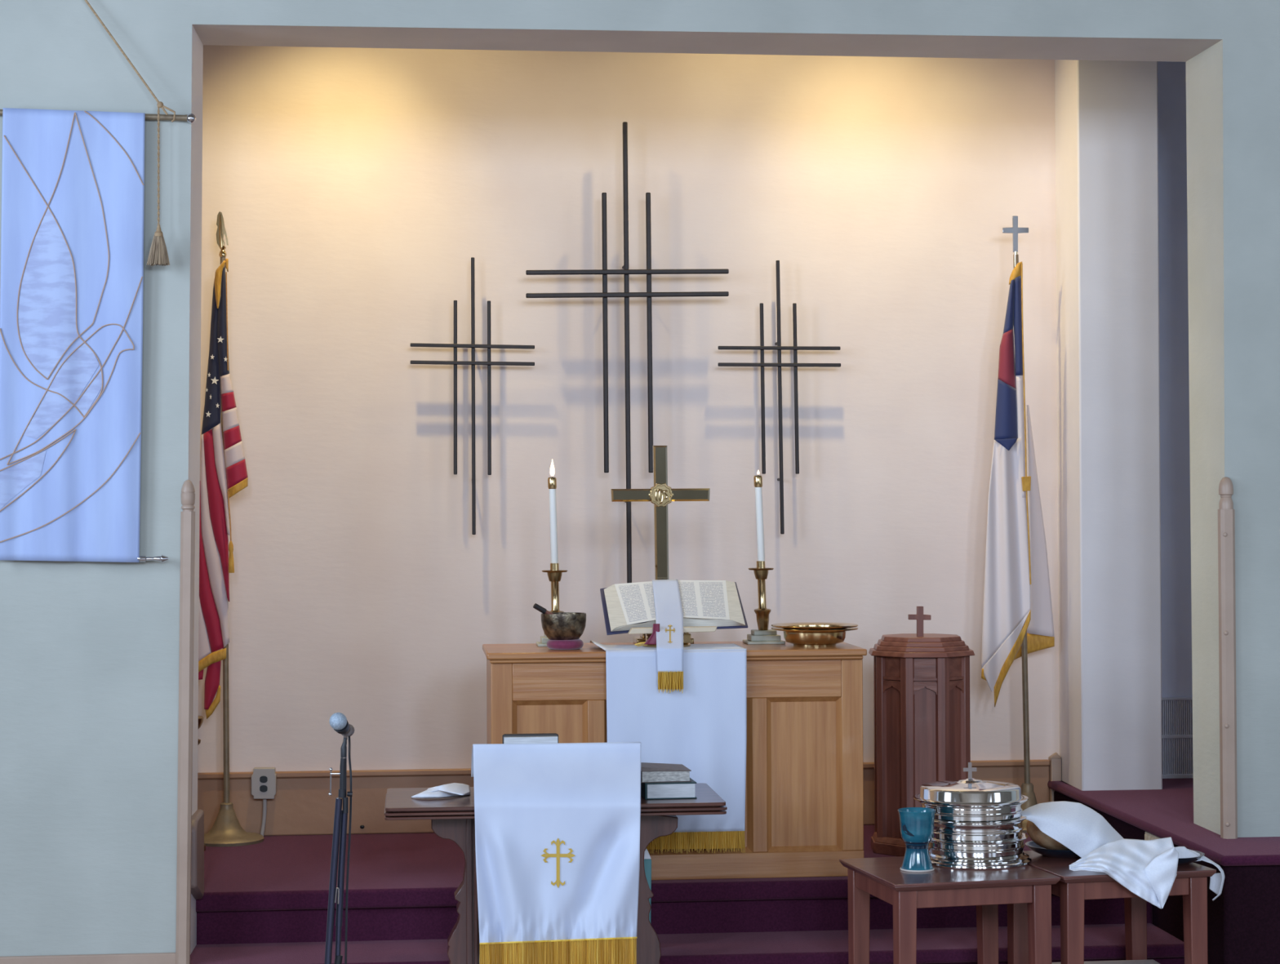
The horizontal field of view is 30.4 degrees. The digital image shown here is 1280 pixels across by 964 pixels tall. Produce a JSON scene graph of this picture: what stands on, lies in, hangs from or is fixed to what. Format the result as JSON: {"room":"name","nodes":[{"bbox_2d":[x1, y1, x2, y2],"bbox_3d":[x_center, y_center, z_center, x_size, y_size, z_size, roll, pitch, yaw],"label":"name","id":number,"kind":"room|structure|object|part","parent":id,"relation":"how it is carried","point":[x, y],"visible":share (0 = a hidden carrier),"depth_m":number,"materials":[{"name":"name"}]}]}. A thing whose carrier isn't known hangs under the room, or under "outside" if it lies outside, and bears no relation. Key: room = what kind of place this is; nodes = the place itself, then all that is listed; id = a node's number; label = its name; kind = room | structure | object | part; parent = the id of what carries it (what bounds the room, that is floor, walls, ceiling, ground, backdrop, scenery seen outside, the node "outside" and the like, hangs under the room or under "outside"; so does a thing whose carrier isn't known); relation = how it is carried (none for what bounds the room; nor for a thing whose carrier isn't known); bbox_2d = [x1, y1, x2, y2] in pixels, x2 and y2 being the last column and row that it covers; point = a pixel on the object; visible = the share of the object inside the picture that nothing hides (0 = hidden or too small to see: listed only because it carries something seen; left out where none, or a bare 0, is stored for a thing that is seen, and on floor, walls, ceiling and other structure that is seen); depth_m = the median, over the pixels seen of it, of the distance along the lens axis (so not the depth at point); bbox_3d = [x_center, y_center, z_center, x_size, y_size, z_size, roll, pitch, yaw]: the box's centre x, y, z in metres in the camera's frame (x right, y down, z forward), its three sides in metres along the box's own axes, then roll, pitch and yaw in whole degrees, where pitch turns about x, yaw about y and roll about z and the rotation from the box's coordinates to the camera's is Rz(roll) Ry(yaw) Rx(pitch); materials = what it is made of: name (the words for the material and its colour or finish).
{"room":"house of worship","nodes":[
{"label":"house of worship","id":0,"kind":"room"},
{"bbox_2d":[0,0,1279,956],"bbox_3d":[0.339,-1.054,8.471,10.300,5.410,0.380,0,0,-5],"label":"wall","id":1,"kind":"structure","parent":0,"point":[90,651],"depth_m":8.20,"materials":[{"name":"paint"}]},
{"bbox_2d":[0,952,176,963],"bbox_3d":[-3.170,1.641,7.909,3.184,0.046,0.020,0,0,-5],"label":"baseboard","id":2,"kind":"structure","parent":1,"relation":"attached to","point":[149,957],"depth_m":8.03,"materials":[{"name":"paint"}]},
{"bbox_2d":[0,0,195,562],"bbox_3d":[-1.905,-0.716,8.006,0.778,1.984,0.105,0,0,-5],"label":"banner","id":3,"kind":"object","parent":1,"relation":"attached to","point":[73,181],"visible":1,"depth_m":8.01,"materials":[{"name":"fabric"}]},
{"bbox_3d":[-1.923,-1.254,8.046,0.748,0.036,0.023,0,0,-5],"label":"rod","id":4,"kind":"part","parent":3,"relation":"part of","materials":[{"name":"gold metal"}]},
{"bbox_3d":[-1.761,-1.290,8.030,0.353,0.837,0.023,0,0,1],"label":"hanging cord","id":5,"kind":"part","parent":3,"relation":"part of","materials":[{"name":"beige fabric"}]},
{"bbox_3d":[-1.950,0.259,8.025,0.683,0.035,0.039,0,0,-3],"label":"rod","id":6,"kind":"part","parent":3,"relation":"part of","materials":[{"name":"silver metal"}]},
{"bbox_2d":[175,480,195,963],"bbox_3d":[-1.558,0.825,8.076,0.070,1.665,0.049,0,0,-5],"label":"trim","id":7,"kind":"structure","parent":1,"relation":"attached to","point":[184,731],"depth_m":8.06,"materials":[{"name":"paint"}]},
{"bbox_2d":[191,809,204,899],"bbox_3d":[-1.651,1.332,8.310,0.200,0.315,0.298,0,0,-5],"label":"baseboard","id":8,"kind":"structure","parent":1,"relation":"attached to","point":[197,818],"depth_m":8.25,"materials":[{"name":"brown wood"}]},
{"bbox_2d":[1217,476,1237,839],"bbox_3d":[2.103,0.627,8.426,0.054,1.291,0.057,0,0,-5],"label":"trim","id":9,"kind":"structure","parent":1,"relation":"attached to","point":[1226,513],"depth_m":8.40,"materials":[{"name":"paint"}]},
{"bbox_2d":[190,923,1184,963],"bbox_3d":[-1.419,1.753,8.275,6.740,0.190,0.447,0,0,-5],"label":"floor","id":10,"kind":"structure","parent":0,"point":[1102,942],"depth_m":8.35,"materials":[{"name":"carpet"}]},
{"bbox_2d":[644,848,651,922],"bbox_3d":[-0.023,1.475,8.358,0.120,0.354,0.100,0,0,-5],"label":"storage bin","id":11,"kind":"object","parent":10,"relation":"on","point":[647,861],"visible":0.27,"depth_m":8.32,"materials":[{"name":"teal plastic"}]},
{"bbox_3d":[-0.024,1.315,8.359,0.117,0.035,0.099,0,0,-5],"label":"lid","id":12,"kind":"part","parent":11,"relation":"part of","materials":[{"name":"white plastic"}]},
{"bbox_2d":[195,825,1152,944],"bbox_3d":[-0.260,1.661,9.279,4.240,0.380,1.448,0,0,-5],"label":"platform","id":13,"kind":"object","parent":10,"relation":"on","point":[402,886],"visible":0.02,"depth_m":8.64,"materials":[{"name":"carpet"}]},
{"bbox_2d":[197,715,205,851],"bbox_3d":[-1.801,1.211,9.461,0.110,0.539,0.109,0,0,-5],"label":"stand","id":14,"kind":"object","parent":13,"relation":"on","point":[201,718],"visible":0.12,"depth_m":9.45,"materials":[{"name":"metal"}]},
{"bbox_2d":[198,211,264,846],"bbox_3d":[-1.709,0.183,9.720,0.304,2.599,0.304,0,0,-5],"label":"flag","id":15,"kind":"object","parent":13,"relation":"on","point":[223,467],"visible":0.94,"depth_m":9.64,"materials":[{"name":"red fabric"}]},
{"bbox_3d":[-1.688,-0.658,9.629,0.010,0.402,0.005,0,0,-5],"label":"cord","id":16,"kind":"part","parent":15,"relation":"part of","materials":[{"name":"gold metal"}]},
{"bbox_3d":[-1.677,0.141,9.623,0.016,0.201,0.006,0,0,-5],"label":"cord","id":17,"kind":"part","parent":15,"relation":"part of","materials":[{"name":"gold metal"}]},
{"bbox_2d":[482,640,866,879],"bbox_3d":[0.116,1.045,8.928,1.406,0.843,0.570,0,0,-5],"label":"altar","id":18,"kind":"object","parent":13,"relation":"on","point":[804,783],"visible":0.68,"depth_m":8.71,"materials":[{"name":"brown wood"}]},
{"bbox_3d":[-0.329,1.087,8.640,0.276,0.570,0.020,0,0,-5],"label":"panel","id":19,"kind":"part","parent":18,"relation":"part of","materials":[{"name":"brown wood"}]},
{"bbox_2d":[536,563,567,646],"bbox_3d":[-0.322,0.469,9.027,0.146,0.316,0.146,0,0,-5],"label":"candlestick","id":20,"kind":"object","parent":18,"relation":"on","point":[554,574],"visible":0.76,"depth_m":9.01,"materials":[{"name":"metal"}]},
{"bbox_2d":[547,458,558,563],"bbox_3d":[-0.334,0.112,9.029,0.039,0.402,0.034,0,0,-5],"label":"candle","id":21,"kind":"object","parent":20,"relation":"on","point":[552,482],"visible":1,"depth_m":9.02,"materials":[{"name":"white wax"}]},
{"bbox_2d":[550,563,559,570],"bbox_3d":[-0.327,0.327,9.027,0.035,0.032,0.035,0,0,-5],"label":"socket","id":22,"kind":"object","parent":20,"relation":"attached to","point":[553,566],"depth_m":9.01,"materials":[{"name":"gold metal"}]},
{"bbox_3d":[-0.325,0.437,9.027,0.038,0.118,0.036,0,0,-5],"label":"stem","id":23,"kind":"part","parent":20,"relation":"part of","materials":[{"name":"gold metal"}]},
{"bbox_2d":[546,639,583,649],"bbox_3d":[-0.280,0.605,8.788,0.138,0.039,0.138,0,0,-5],"label":"cushion","id":24,"kind":"object","parent":18,"relation":"on","point":[576,644],"visible":0.94,"depth_m":8.73,"materials":[{"name":"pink fabric"}]},
{"bbox_2d":[541,612,586,639],"bbox_3d":[-0.285,0.541,8.788,0.170,0.102,0.170,0,0,-5],"label":"bowl","id":25,"kind":"object","parent":24,"relation":"on","point":[559,625],"visible":0.99,"depth_m":8.72,"materials":[{"name":"brown metal"}]},
{"bbox_2d":[533,603,554,614],"bbox_3d":[-0.341,0.490,8.783,0.122,0.078,0.020,0,-1,-25],"label":"mallet","id":26,"kind":"object","parent":25,"relation":"in","point":[536,606],"visible":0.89,"depth_m":8.76,"materials":[{"name":"black wood"}]},
{"bbox_2d":[610,445,710,644],"bbox_3d":[0.081,0.242,9.107,0.385,0.766,0.176,0,0,-5],"label":"cross","id":27,"kind":"object","parent":18,"relation":"on","point":[660,495],"visible":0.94,"depth_m":9.10,"materials":[{"name":"gold metal"}]},
{"bbox_2d":[589,640,746,853],"bbox_3d":[0.103,0.980,8.794,0.555,0.769,0.383,0,0,-5],"label":"altar cloth","id":28,"kind":"object","parent":18,"relation":"on","point":[700,726],"visible":0.74,"depth_m":8.64,"materials":[{"name":"white fabric"}]},
{"bbox_2d":[635,623,659,646],"bbox_3d":[0.027,0.567,8.710,0.093,0.086,0.039,0,0,0],"label":"marker","id":29,"kind":"object","parent":28,"relation":"on","point":[651,640],"visible":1,"depth_m":8.70,"materials":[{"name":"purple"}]},
{"bbox_2d":[627,626,716,647],"bbox_3d":[0.111,0.508,8.909,0.344,0.218,0.373,0,0,-5],"label":"stand","id":30,"kind":"object","parent":28,"relation":"on","point":[647,630],"visible":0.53,"depth_m":8.73,"materials":[{"name":"gold metal"}]},
{"bbox_2d":[600,580,747,635],"bbox_3d":[0.128,0.472,8.896,0.540,0.196,0.308,0,-1,-9],"label":"open book","id":31,"kind":"object","parent":30,"relation":"on","point":[717,603],"visible":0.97,"depth_m":8.87,"materials":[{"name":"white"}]},
{"bbox_2d":[652,579,683,693],"bbox_3d":[0.107,0.572,8.793,0.107,0.404,0.395,0,0,-2],"label":"marker","id":32,"kind":"object","parent":31,"relation":"hanging from","point":[668,605],"visible":1,"depth_m":8.69,"materials":[{"name":"white fabric"}]},
{"bbox_3d":[0.139,0.730,8.692,1.220,0.139,0.030,0,0,-5],"label":"rail","id":33,"kind":"part","parent":18,"relation":"part of","materials":[{"name":"brown wood"}]},
{"bbox_3d":[0.143,1.085,8.686,0.545,0.570,0.020,0,0,-5],"label":"panel","id":34,"kind":"part","parent":18,"relation":"part of","materials":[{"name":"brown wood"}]},
{"bbox_3d":[0.143,1.417,8.684,1.379,0.094,0.034,0,0,-5],"label":"rail","id":35,"kind":"part","parent":18,"relation":"part of","materials":[{"name":"brown wood"}]},
{"bbox_2d":[742,560,785,644],"bbox_3d":[0.478,0.464,9.103,0.146,0.318,0.146,0,0,-5],"label":"candlestick","id":36,"kind":"object","parent":18,"relation":"on","point":[762,635],"visible":0.99,"depth_m":9.08,"materials":[{"name":"metal"}]},
{"bbox_2d":[753,471,764,560],"bbox_3d":[0.461,0.132,9.105,0.043,0.358,0.034,0,0,-5],"label":"candle","id":37,"kind":"object","parent":36,"relation":"on","point":[757,480],"visible":1,"depth_m":9.09,"materials":[{"name":"white wax"}]},
{"bbox_2d":[755,560,765,568],"bbox_3d":[0.467,0.321,9.104,0.035,0.032,0.035,0,0,-5],"label":"socket","id":38,"kind":"object","parent":36,"relation":"attached to","point":[760,564],"depth_m":9.09,"materials":[{"name":"gold metal"}]},
{"bbox_3d":[0.472,0.432,9.103,0.040,0.118,0.036,0,0,-5],"label":"stem","id":39,"kind":"part","parent":36,"relation":"part of","materials":[{"name":"gold metal"}]},
{"bbox_3d":[0.609,1.083,8.730,0.280,0.570,0.020,0,0,-5],"label":"panel","id":40,"kind":"part","parent":18,"relation":"part of","materials":[{"name":"brown wood"}]},
{"bbox_2d":[771,626,857,647],"bbox_3d":[0.663,0.587,8.939,0.330,0.069,0.330,0,0,-5],"label":"plate","id":41,"kind":"object","parent":18,"relation":"on","point":[798,637],"visible":0.9,"depth_m":8.84,"materials":[{"name":"gold metal"}]},
{"bbox_2d":[771,622,857,630],"bbox_3d":[0.663,0.575,8.939,0.330,0.069,0.330,0,0,-5],"label":"plate","id":42,"kind":"object","parent":41,"relation":"on","point":[806,625],"visible":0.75,"depth_m":8.99,"materials":[{"name":"gold metal"}]},
{"bbox_2d":[868,606,974,856],"bbox_3d":[1.122,0.979,9.381,0.409,0.973,0.409,0,-1,-43],"label":"baptismal font","id":43,"kind":"object","parent":13,"relation":"on","point":[922,681],"visible":0.9,"depth_m":9.25,"materials":[{"name":"brown wood"}]},
{"bbox_3d":[0.997,0.778,9.267,0.016,0.020,0.104,0,-1,-43],"label":"moulding","id":44,"kind":"part","parent":43,"relation":"part of","materials":[{"name":"brown wood"}]},
{"bbox_3d":[1.115,0.776,9.213,0.104,0.020,0.016,0,0,2],"label":"moulding","id":45,"kind":"part","parent":43,"relation":"part of","materials":[{"name":"brown wood"}]},
{"bbox_3d":[1.237,0.776,9.259,0.104,0.020,0.016,0,-1,-43],"label":"moulding","id":46,"kind":"part","parent":43,"relation":"part of","materials":[{"name":"brown wood"}]},
{"bbox_2d":[981,215,1054,833],"bbox_3d":[1.630,0.169,9.996,0.316,2.599,0.318,0,-1,19],"label":"flag","id":47,"kind":"object","parent":13,"relation":"on","point":[1018,616],"visible":0.95,"depth_m":9.91,"materials":[{"name":"fabric"},{"name":"antique brass"}]},
{"bbox_2d":[1013,251,1017,266],"bbox_3d":[1.596,-0.945,10.005,0.018,0.067,0.017,0,0,-5],"label":"socket","id":48,"kind":"object","parent":47,"relation":"attached to","point":[1015,255],"depth_m":10.00,"materials":[{"name":"gold metal"}]},
{"bbox_3d":[1.623,-0.245,9.900,0.034,1.352,0.023,0,-1,16],"label":"cord","id":49,"kind":"part","parent":47,"relation":"part of","materials":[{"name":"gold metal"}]},
{"bbox_2d":[197,44,1192,773],"bbox_3d":[0.380,-0.594,10.163,5.700,4.900,0.150,0,0,-5],"label":"wall","id":50,"kind":"structure","parent":0,"point":[356,191],"depth_m":10.04,"materials":[{"name":"paint"}]},
{"bbox_2d":[251,767,276,836],"bbox_3d":[-1.568,1.338,9.823,0.103,0.292,0.053,0,0,-5],"label":"power outlet","id":51,"kind":"object","parent":50,"relation":"attached to","point":[264,780],"visible":0.98,"depth_m":9.80,"materials":[{"name":"grey"}]},
{"bbox_2d":[259,785,267,791],"bbox_3d":[-1.566,1.276,9.800,0.032,0.029,0.006,0,0,-5],"label":"receptacle","id":52,"kind":"object","parent":51,"relation":"attached to","point":[262,788],"depth_m":9.80,"materials":[{"name":"black plastic"}]},
{"bbox_2d":[259,776,267,782],"bbox_3d":[-1.566,1.237,9.800,0.032,0.029,0.006,0,0,-5],"label":"receptacle","id":53,"kind":"object","parent":51,"relation":"attached to","point":[262,779],"depth_m":9.80,"materials":[{"name":"black plastic"}]},
{"bbox_2d":[410,257,534,534],"bbox_3d":[-0.706,-0.361,9.928,0.521,1.165,0.108,0,0,-5],"label":"wall cross","id":54,"kind":"object","parent":50,"relation":"attached to","point":[455,345],"visible":1,"depth_m":9.89,"materials":[{"name":"black metal"}]},
{"bbox_2d":[197,759,1049,835],"bbox_3d":[-0.260,1.343,9.992,4.080,0.268,0.034,0,0,-5],"label":"baseboard","id":55,"kind":"structure","parent":50,"relation":"attached to","point":[302,804],"depth_m":9.89,"materials":[{"name":"paint"}]},
{"bbox_2d":[525,121,728,582],"bbox_3d":[-0.057,-0.517,9.960,0.854,1.994,0.170,0,0,-5],"label":"wall cross","id":56,"kind":"object","parent":50,"relation":"attached to","point":[604,271],"visible":0.92,"depth_m":9.89,"materials":[{"name":"black metal"}]},
{"bbox_2d":[718,260,840,533],"bbox_3d":[0.589,-0.361,10.052,0.527,1.165,0.108,0,0,-5],"label":"wall cross","id":57,"kind":"object","parent":50,"relation":"attached to","point":[762,348],"visible":1,"depth_m":10.01,"materials":[{"name":"black metal"}]},
{"bbox_2d":[1048,752,1061,801],"bbox_3d":[1.794,1.319,10.181,0.045,0.300,0.050,0,0,-5],"label":"baseboard","id":58,"kind":"structure","parent":50,"relation":"attached to","point":[1055,767],"depth_m":10.16,"materials":[{"name":"paint"}]},
{"bbox_2d":[1161,697,1193,778],"bbox_3d":[2.372,1.114,10.248,0.312,0.360,0.030,0,0,-5],"label":"air vent","id":59,"kind":"object","parent":50,"relation":"in","point":[1176,712],"visible":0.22,"depth_m":10.24,"materials":[{"name":"white metal"}]},
{"bbox_2d":[1054,59,1162,791],"bbox_3d":[1.976,-0.602,10.116,0.352,4.900,0.550,0,0,-5],"label":"wall pier","id":60,"kind":"object","parent":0,"point":[1107,213],"visible":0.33,"depth_m":9.84,"materials":[{"name":"paint"}]},
{"bbox_2d":[1047,777,1279,963],"bbox_3d":[3.649,1.552,9.263,3.580,0.560,2.227,0,0,-5],"label":"platform","id":61,"kind":"object","parent":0,"point":[1243,922],"visible":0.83,"depth_m":8.20,"materials":[{"name":"carpet"}]},
{"bbox_2d":[1144,831,1160,840],"bbox_3d":[1.912,1.395,8.758,0.013,0.162,0.214,0,0,-5],"label":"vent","id":62,"kind":"object","parent":61,"relation":"attached to","point":[1148,836],"visible":0.21,"depth_m":8.80,"materials":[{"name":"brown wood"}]},
{"bbox_3d":[1.001,1.830,1.687,10.700,0.100,13.600,0,0,-5],"label":"floor","id":63,"kind":"structure","parent":0,"visible":0},
{"bbox_2d":[324,737,352,963],"bbox_3d":[-0.883,1.281,6.765,0.529,1.077,0.466,0,0,-5],"label":"microphone stand","id":64,"kind":"object","parent":63,"relation":"on","point":[340,818],"visible":1,"depth_m":6.83,"materials":[{"name":"black metal"}]},
{"bbox_3d":[-0.893,1.260,6.823,0.065,0.687,0.020,0,0,-5],"label":"boom arm","id":65,"kind":"part","parent":64,"relation":"part of","materials":[{"name":"grey metal"}]},
{"bbox_3d":[-0.888,0.870,6.839,0.034,0.082,0.010,0,0,-5],"label":"bar handle","id":66,"kind":"part","parent":64,"relation":"part of","materials":[{"name":"silver metal"}]},
{"bbox_2d":[329,712,354,963],"bbox_3d":[-0.861,1.065,6.902,0.062,0.789,0.180,0,0,7],"label":"microphone","id":67,"kind":"object","parent":64,"relation":"attached to","point":[339,722],"visible":1,"depth_m":6.85,"materials":[{"name":"black plastic"}]},
{"bbox_2d":[329,712,346,729],"bbox_3d":[-0.877,0.695,6.842,0.051,0.051,0.051,0,0,-5],"label":"grille","id":68,"kind":"object","parent":67,"relation":"attached to","point":[338,721],"depth_m":6.83,"materials":[{"name":"silver metal"}]},
{"bbox_3d":[-0.860,0.726,6.928,0.042,0.058,0.135,0,0,5],"label":"handle","id":69,"kind":"part","parent":67,"relation":"part of","materials":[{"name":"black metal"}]},
{"bbox_3d":[-0.856,0.904,6.842,0.041,0.024,0.023,0,0,-5],"label":"clutch knob","id":70,"kind":"part","parent":64,"relation":"part of","materials":[{"name":"black plastic"}]},
{"bbox_2d":[384,782,727,963],"bbox_3d":[-0.301,1.462,8.133,1.148,0.760,0.560,0,0,-5],"label":"table","id":71,"kind":"object","parent":63,"relation":"on","point":[453,819],"visible":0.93,"depth_m":7.99,"materials":[{"name":"brown wood"}]},
{"bbox_2d":[411,782,470,798],"bbox_3d":[-0.691,1.060,8.172,0.206,0.044,0.448,0,0,-5],"label":"linens","id":72,"kind":"object","parent":71,"relation":"on","point":[454,789],"visible":1,"depth_m":8.05,"materials":[{"name":"white fabric"}]},
{"bbox_3d":[-0.608,1.481,8.030,0.203,0.722,0.090,0,0,-5],"label":"leg","id":73,"kind":"part","parent":71,"relation":"part of","materials":[{"name":"brown wood"}]},
{"bbox_3d":[-0.569,1.481,7.983,0.038,0.722,0.032,0,0,-5],"label":"leg moulding","id":74,"kind":"part","parent":71,"relation":"part of","materials":[{"name":"brown wood"}]},
{"bbox_3d":[0.026,1.479,8.091,0.204,0.722,0.090,0,0,-5],"label":"leg","id":75,"kind":"part","parent":71,"relation":"part of","materials":[{"name":"brown wood"}]},
{"bbox_2d":[640,777,697,799],"bbox_3d":[0.092,1.052,8.110,0.178,0.055,0.200,0,0,-8],"label":"book","id":76,"kind":"object","parent":71,"relation":"on","point":[666,790],"visible":0.7,"depth_m":8.02,"materials":[{"name":"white paper"}]},
{"bbox_2d":[640,762,691,782],"bbox_3d":[0.075,0.998,8.111,0.176,0.053,0.171,0,-1,-10],"label":"book","id":77,"kind":"object","parent":76,"relation":"on","point":[650,772],"visible":0.76,"depth_m":8.03,"materials":[{"name":"paper"}]},
{"bbox_3d":[-0.291,0.994,8.091,0.551,0.174,0.379,0,0,-5],"label":"lectern","id":78,"kind":"object","parent":71,"relation":"on","visible":0},
{"bbox_2d":[471,742,640,963],"bbox_3d":[-0.283,1.272,8.023,0.570,0.778,0.496,0,0,-5],"label":"table runner","id":79,"kind":"object","parent":78,"relation":"on","point":[557,824],"visible":1,"depth_m":7.83,"materials":[{"name":"white fabric"}]},
{"bbox_2d":[502,733,558,743],"bbox_3d":[-0.375,0.899,8.069,0.192,0.070,0.048,0,0,-5],"label":"book","id":80,"kind":"object","parent":79,"relation":"on","point":[537,738],"visible":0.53,"depth_m":8.05,"materials":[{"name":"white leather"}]},
{"bbox_2d":[839,856,1060,963],"bbox_3d":[1.022,1.558,7.826,0.568,0.550,0.560,0,-1,-13],"label":"side table","id":81,"kind":"object","parent":63,"relation":"on","point":[882,878],"visible":0.78,"depth_m":7.63,"materials":[{"name":"brown wood"}]},
{"bbox_3d":[0.745,1.572,7.992,0.062,0.526,0.062,0,-1,-13],"label":"leg","id":82,"kind":"part","parent":81,"relation":"part of","materials":[{"name":"brown wood"}]},
{"bbox_3d":[0.850,1.568,7.551,0.062,0.526,0.062,0,-1,-13],"label":"leg","id":83,"kind":"part","parent":81,"relation":"part of","materials":[{"name":"brown wood"}]},
{"bbox_2d":[897,807,936,872],"bbox_3d":[0.917,1.184,7.794,0.126,0.198,0.126,0,0,-5],"label":"chalice","id":84,"kind":"object","parent":81,"relation":"on","point":[917,824],"visible":1,"depth_m":7.75,"materials":[{"name":"teal ceramic"}]},
{"bbox_2d":[928,851,1031,869],"bbox_3d":[1.134,1.266,7.975,0.380,0.035,0.380,0,0,-5],"label":"tray stand","id":85,"kind":"object","parent":81,"relation":"on","point":[1023,859],"visible":0.56,"depth_m":7.82,"materials":[{"name":"silver metal"}]},
{"bbox_2d":[928,832,1028,857],"bbox_3d":[1.130,1.222,7.975,0.366,0.054,0.366,0,0,-5],"label":"tray","id":86,"kind":"object","parent":85,"relation":"on","point":[1015,846],"visible":0.64,"depth_m":7.83,"materials":[{"name":"silver metal"}]},
{"bbox_2d":[932,815,1026,841],"bbox_3d":[1.126,1.162,7.975,0.366,0.066,0.366,0,0,-5],"label":"tray","id":87,"kind":"object","parent":86,"relation":"on","point":[994,831],"visible":0.52,"depth_m":7.82,"materials":[{"name":"silver metal"}]},
{"bbox_2d":[919,801,1025,822],"bbox_3d":[1.122,1.102,7.975,0.366,0.054,0.366,0,0,-5],"label":"tray","id":88,"kind":"object","parent":87,"relation":"on","point":[948,813],"visible":0.57,"depth_m":7.82,"materials":[{"name":"silver metal"}]},
{"bbox_2d":[912,762,1028,806],"bbox_3d":[1.119,1.012,7.976,0.387,0.126,0.387,0,0,-5],"label":"lid","id":89,"kind":"object","parent":88,"relation":"on","point":[969,792],"visible":1,"depth_m":7.86,"materials":[{"name":"silver metal"}]},
{"bbox_3d":[1.193,1.571,8.100,0.062,0.526,0.062,0,-1,-13],"label":"leg","id":90,"kind":"part","parent":81,"relation":"part of","materials":[{"name":"brown wood"}]},
{"bbox_3d":[1.299,1.567,7.659,0.062,0.526,0.062,0,-1,-13],"label":"leg","id":91,"kind":"part","parent":81,"relation":"part of","materials":[{"name":"brown wood"}]},
{"bbox_2d":[1051,959,1159,963],"bbox_3d":[1.596,1.745,8.059,0.401,0.174,0.210,0,0,-5],"label":"cardboard box","id":92,"kind":"object","parent":63,"relation":"on","point":[1123,962],"visible":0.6,"depth_m":8.13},
{"bbox_2d":[1007,850,1216,963],"bbox_3d":[1.573,1.556,7.968,0.542,0.550,0.560,0,-1,-13],"label":"side table","id":93,"kind":"object","parent":63,"relation":"on","point":[1073,887],"visible":0.52,"depth_m":7.77,"materials":[{"name":"brown wood"}]},
{"bbox_3d":[1.308,1.571,8.137,0.062,0.526,0.062,0,-1,-13],"label":"leg","id":94,"kind":"part","parent":93,"relation":"part of","materials":[{"name":"brown wood"}]},
{"bbox_2d":[1025,840,1080,858],"bbox_3d":[1.462,1.264,8.095,0.273,0.037,0.273,0,0,-5],"label":"serving bowl","id":95,"kind":"object","parent":93,"relation":"on","point":[1062,854],"visible":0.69,"depth_m":8.01,"materials":[{"name":"metal"}]},
{"bbox_2d":[1026,820,1069,849],"bbox_3d":[1.443,1.189,8.099,0.226,0.158,0.203,0,0,-5],"label":"bread loaf","id":96,"kind":"object","parent":95,"relation":"on","point":[1040,838],"visible":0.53,"depth_m":8.04,"materials":[{"name":"brown food"}]},
{"bbox_2d":[1021,800,1123,857],"bbox_3d":[1.492,1.181,8.013,0.411,0.178,0.158,0,-1,-13],"label":"linen napkin","id":97,"kind":"object","parent":96,"relation":"on","point":[1077,827],"visible":0.86,"depth_m":7.96,"materials":[{"name":"white fabric"}]},
{"bbox_3d":[1.414,1.567,7.696,0.062,0.526,0.062,0,-1,-13],"label":"leg","id":98,"kind":"part","parent":93,"relation":"part of","materials":[{"name":"brown wood"}]},
{"bbox_2d":[1069,836,1178,909],"bbox_3d":[1.585,1.292,7.742,0.437,0.208,0.214,0,-1,-11],"label":"linen napkin","id":99,"kind":"object","parent":93,"relation":"on","point":[1148,868],"visible":1,"depth_m":7.68,"materials":[{"name":"white fabric"}]},
{"bbox_3d":[1.732,1.570,8.239,0.062,0.526,0.062,0,-1,-13],"label":"leg","id":100,"kind":"part","parent":93,"relation":"part of","materials":[{"name":"brown wood"}]},
{"bbox_2d":[1177,849,1204,865],"bbox_3d":[1.778,1.264,7.916,0.235,0.032,0.235,0,0,-5],"label":"serving bowl","id":101,"kind":"object","parent":93,"relation":"on","point":[1181,861],"visible":0.28,"depth_m":7.83,"materials":[{"name":"metal"}]},
{"bbox_2d":[1174,846,1224,901],"bbox_3d":[1.881,1.317,7.904,0.217,0.189,0.067,0,-1,-25],"label":"linen cloth","id":102,"kind":"object","parent":101,"relation":"on","point":[1216,881],"visible":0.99,"depth_m":7.92,"materials":[{"name":"white fabric"}]},
{"bbox_3d":[1.838,1.565,7.798,0.062,0.526,0.062,0,-1,-13],"label":"leg","id":103,"kind":"part","parent":93,"relation":"part of","materials":[{"name":"brown wood"}]}
]}

